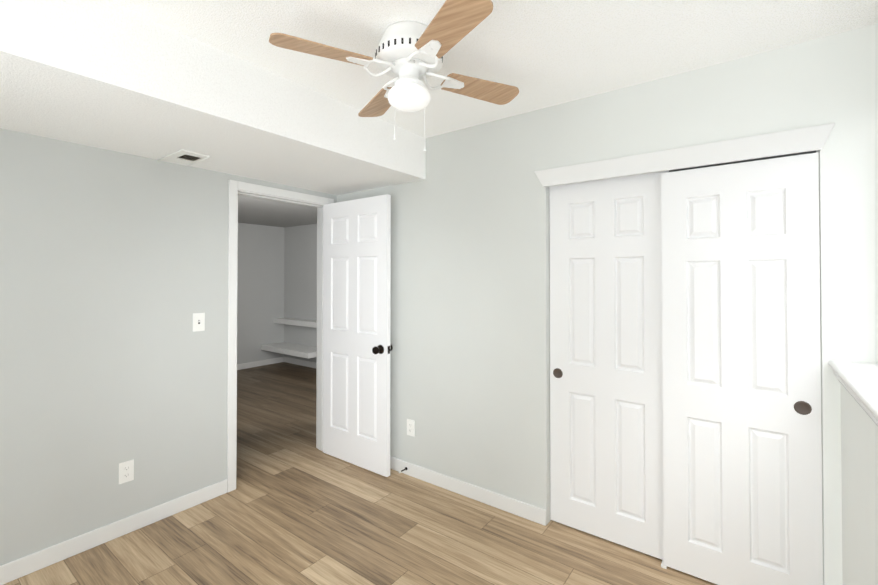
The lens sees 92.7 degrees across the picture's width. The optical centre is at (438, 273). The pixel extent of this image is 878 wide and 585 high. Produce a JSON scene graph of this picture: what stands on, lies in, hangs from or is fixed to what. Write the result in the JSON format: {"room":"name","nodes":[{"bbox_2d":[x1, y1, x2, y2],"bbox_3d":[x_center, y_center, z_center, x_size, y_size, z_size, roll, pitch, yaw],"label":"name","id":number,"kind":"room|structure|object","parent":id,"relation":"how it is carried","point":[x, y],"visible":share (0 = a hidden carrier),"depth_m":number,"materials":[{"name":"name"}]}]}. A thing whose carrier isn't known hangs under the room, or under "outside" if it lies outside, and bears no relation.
{"room":"bedroom","nodes":[
{"label":"bedroom","id":0,"kind":"room"},
{"bbox_2d":[0,128,336,565],"bbox_3d":[-1.836,0.244,2.357,0.120,2.430,3.070,0,-1,37],"label":"wall","id":1,"kind":"structure","parent":0,"point":[113,271],"depth_m":2.28,"materials":[{"name":"paint"}]},
{"bbox_2d":[0,479,226,584],"bbox_3d":[-2.011,1.410,1.995,0.017,0.090,2.000,0,-1,37],"label":"baseboard","id":2,"kind":"structure","parent":1,"relation":"attached to","point":[31,563],"depth_m":2.26,"materials":[{"name":"white wood"}]},
{"bbox_2d":[119,459,133,483],"bbox_3d":[-1.754,1.114,2.351,0.008,0.115,0.070,0,-1,37],"label":"outlet","id":3,"kind":"object","parent":1,"relation":"attached to","point":[126,471],"visible":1,"depth_m":2.35,"materials":[{"name":"white plastic"}]},
{"bbox_2d":[193,313,204,331],"bbox_3d":[-1.524,0.310,2.663,0.015,0.115,0.070,0,-1,37],"label":"light switch","id":4,"kind":"object","parent":1,"relation":"attached to","point":[198,321],"visible":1,"depth_m":2.66,"materials":[{"name":"white plastic"}]},
{"bbox_2d":[227,180,333,491],"bbox_3d":[-1.206,0.421,3.202,0.152,2.096,0.878,0,-1,37],"label":"door frame","id":5,"kind":"structure","parent":1,"relation":"attached to","point":[235,186],"depth_m":2.85,"materials":[{"name":"white wood"}]},
{"bbox_2d":[323,194,392,476],"bbox_3d":[-0.650,0.447,3.231,0.745,2.025,0.176,0,-1,37],"label":"bedroom door","id":6,"kind":"structure","parent":1,"relation":"in","point":[357,347],"depth_m":3.19,"materials":[{"name":"white painted wood"},{"name":"dark bronze metal"}]},
{"bbox_2d":[237,223,284,363],"bbox_3d":[-4.136,0.343,5.296,0.120,2.300,5.040,0,-1,37],"label":"wall","id":7,"kind":"structure","parent":0,"point":[277,272],"depth_m":6.83,"materials":[{"name":"paint"}]},
{"bbox_2d":[237,357,283,369],"bbox_3d":[-4.082,1.447,5.243,0.017,0.090,4.800,0,-1,37],"label":"baseboard","id":8,"kind":"structure","parent":7,"relation":"attached to","point":[274,361],"depth_m":6.81,"materials":[{"name":"white wood"}]},
{"bbox_2d":[238,195,316,227],"bbox_3d":[-2.740,-0.869,4.271,3.600,0.100,5.040,0,-1,37],"label":"ceiling","id":9,"kind":"structure","parent":0,"point":[259,211],"depth_m":5.63,"materials":[{"name":"white paint"}]},
{"bbox_2d":[285,224,316,362],"bbox_3d":[-1.212,0.353,6.186,3.450,2.300,0.120,0,-1,37],"label":"wall","id":10,"kind":"structure","parent":0,"point":[300,241],"depth_m":6.90,"materials":[{"name":"paint"}]},
{"bbox_2d":[261,317,316,358],"bbox_3d":[-2.279,0.998,6.636,1.250,0.500,0.420,0,-1,37],"label":"shelves","id":11,"kind":"object","parent":10,"relation":"attached to","point":[299,350],"visible":0.71,"depth_m":6.59,"materials":[{"name":"white wood"}]},
{"bbox_2d":[284,357,316,368],"bbox_3d":[-1.259,1.457,6.126,3.430,0.090,0.013,0,-1,37],"label":"baseboard","id":12,"kind":"structure","parent":10,"relation":"attached to","point":[286,359],"depth_m":6.86,"materials":[{"name":"white wood"}]},
{"bbox_2d":[3,362,716,584],"bbox_3d":[-1.344,1.519,3.205,7.080,0.100,5.040,0,-1,37],"label":"floor","id":13,"kind":"structure","parent":0,"point":[296,507],"depth_m":2.31,"materials":[{"name":"brown wood"}]},
{"bbox_2d":[661,560,666,568],"bbox_3d":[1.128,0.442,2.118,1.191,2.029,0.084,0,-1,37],"label":"track rail","id":14,"kind":"object","parent":13,"relation":"on","point":[663,565],"visible":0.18,"depth_m":2.07,"materials":[{"name":"white plastic"}]},
{"bbox_2d":[105,0,877,137],"bbox_3d":[-0.250,-1.029,1.690,3.480,0.100,3.870,0,-1,37],"label":"ceiling","id":15,"kind":"structure","parent":0,"point":[539,54],"depth_m":1.74,"materials":[{"name":"white paint"}]},
{"bbox_2d":[0,0,425,194],"bbox_3d":[-1.365,-0.827,2.094,0.966,0.295,2.950,0,-1,37],"label":"soffit beam","id":16,"kind":"structure","parent":15,"relation":"attached to","point":[104,74],"depth_m":1.87,"materials":[{"name":"white paint"}]},
{"bbox_2d":[157,149,210,165],"bbox_3d":[-1.489,-0.670,2.445,0.320,0.010,0.160,0,-1,37],"label":"air vent register","id":17,"kind":"object","parent":16,"relation":"attached to","point":[183,157],"visible":1,"depth_m":2.44,"materials":[{"name":"white plastic"}]},
{"bbox_2d":[269,0,518,151],"bbox_3d":[-0.123,-0.740,1.723,0.815,0.477,0.815,0,-1,18],"label":"ceiling fan","id":18,"kind":"object","parent":15,"relation":"attached to","point":[408,58],"visible":1,"depth_m":1.63,"materials":[{"name":"white"}]},
{"bbox_2d":[337,23,877,584],"bbox_3d":[0.464,0.247,2.634,3.480,2.430,0.120,0,-1,37],"label":"wall","id":19,"kind":"structure","parent":0,"point":[469,309],"depth_m":2.48,"materials":[{"name":"paint"}]},
{"bbox_2d":[407,419,414,436],"bbox_3d":[-0.206,1.122,3.043,0.070,0.115,0.008,0,-1,37],"label":"outlet","id":20,"kind":"object","parent":19,"relation":"attached to","point":[410,427],"visible":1,"depth_m":3.04,"materials":[{"name":"white plastic"}]},
{"bbox_2d":[390,456,545,525],"bbox_3d":[-0.136,1.421,2.967,1.863,0.090,0.040,0,-1,37],"label":"baseboard","id":21,"kind":"structure","parent":19,"relation":"attached to","point":[533,513],"depth_m":2.71,"materials":[{"name":"white wood"}]},
{"bbox_2d":[549,170,668,559],"bbox_3d":[0.914,0.454,2.299,0.625,1.985,0.036,0,-1,37],"label":"closet door","id":22,"kind":"structure","parent":19,"relation":"in","point":[606,416],"depth_m":2.28,"materials":[{"name":"white wood"}]},
{"bbox_2d":[534,123,834,186],"bbox_3d":[1.089,-0.557,2.091,1.300,0.099,0.020,0,-1,37],"label":"trim","id":23,"kind":"structure","parent":19,"relation":"attached to","point":[806,139],"depth_m":1.98,"materials":[{"name":"white wood"}]},
{"bbox_2d":[661,152,822,584],"bbox_3d":[1.355,0.470,1.921,0.585,1.944,0.036,0,-1,37],"label":"closet door","id":24,"kind":"structure","parent":19,"relation":"in","point":[742,458],"depth_m":1.89,"materials":[{"name":"white wood"}]},
{"bbox_2d":[669,151,815,171],"bbox_3d":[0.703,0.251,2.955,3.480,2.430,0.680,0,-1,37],"label":"door track","id":25,"kind":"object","parent":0,"point":[786,155],"depth_m":2.49,"materials":[{"name":"black"}]},
{"bbox_2d":[840,383,877,584],"bbox_3d":[0.843,0.222,0.439,0.250,2.430,2.950,0,-1,37],"label":"wall","id":26,"kind":"structure","parent":0,"point":[859,451],"depth_m":1.42,"materials":[{"name":"paint"}]},
{"bbox_2d":[828,360,877,425],"bbox_3d":[0.816,0.378,0.457,0.257,0.082,2.950,0,-1,37],"label":"window sill","id":27,"kind":"structure","parent":26,"relation":"attached to","point":[858,381],"depth_m":1.39,"materials":[{"name":"white wood"}]}
]}

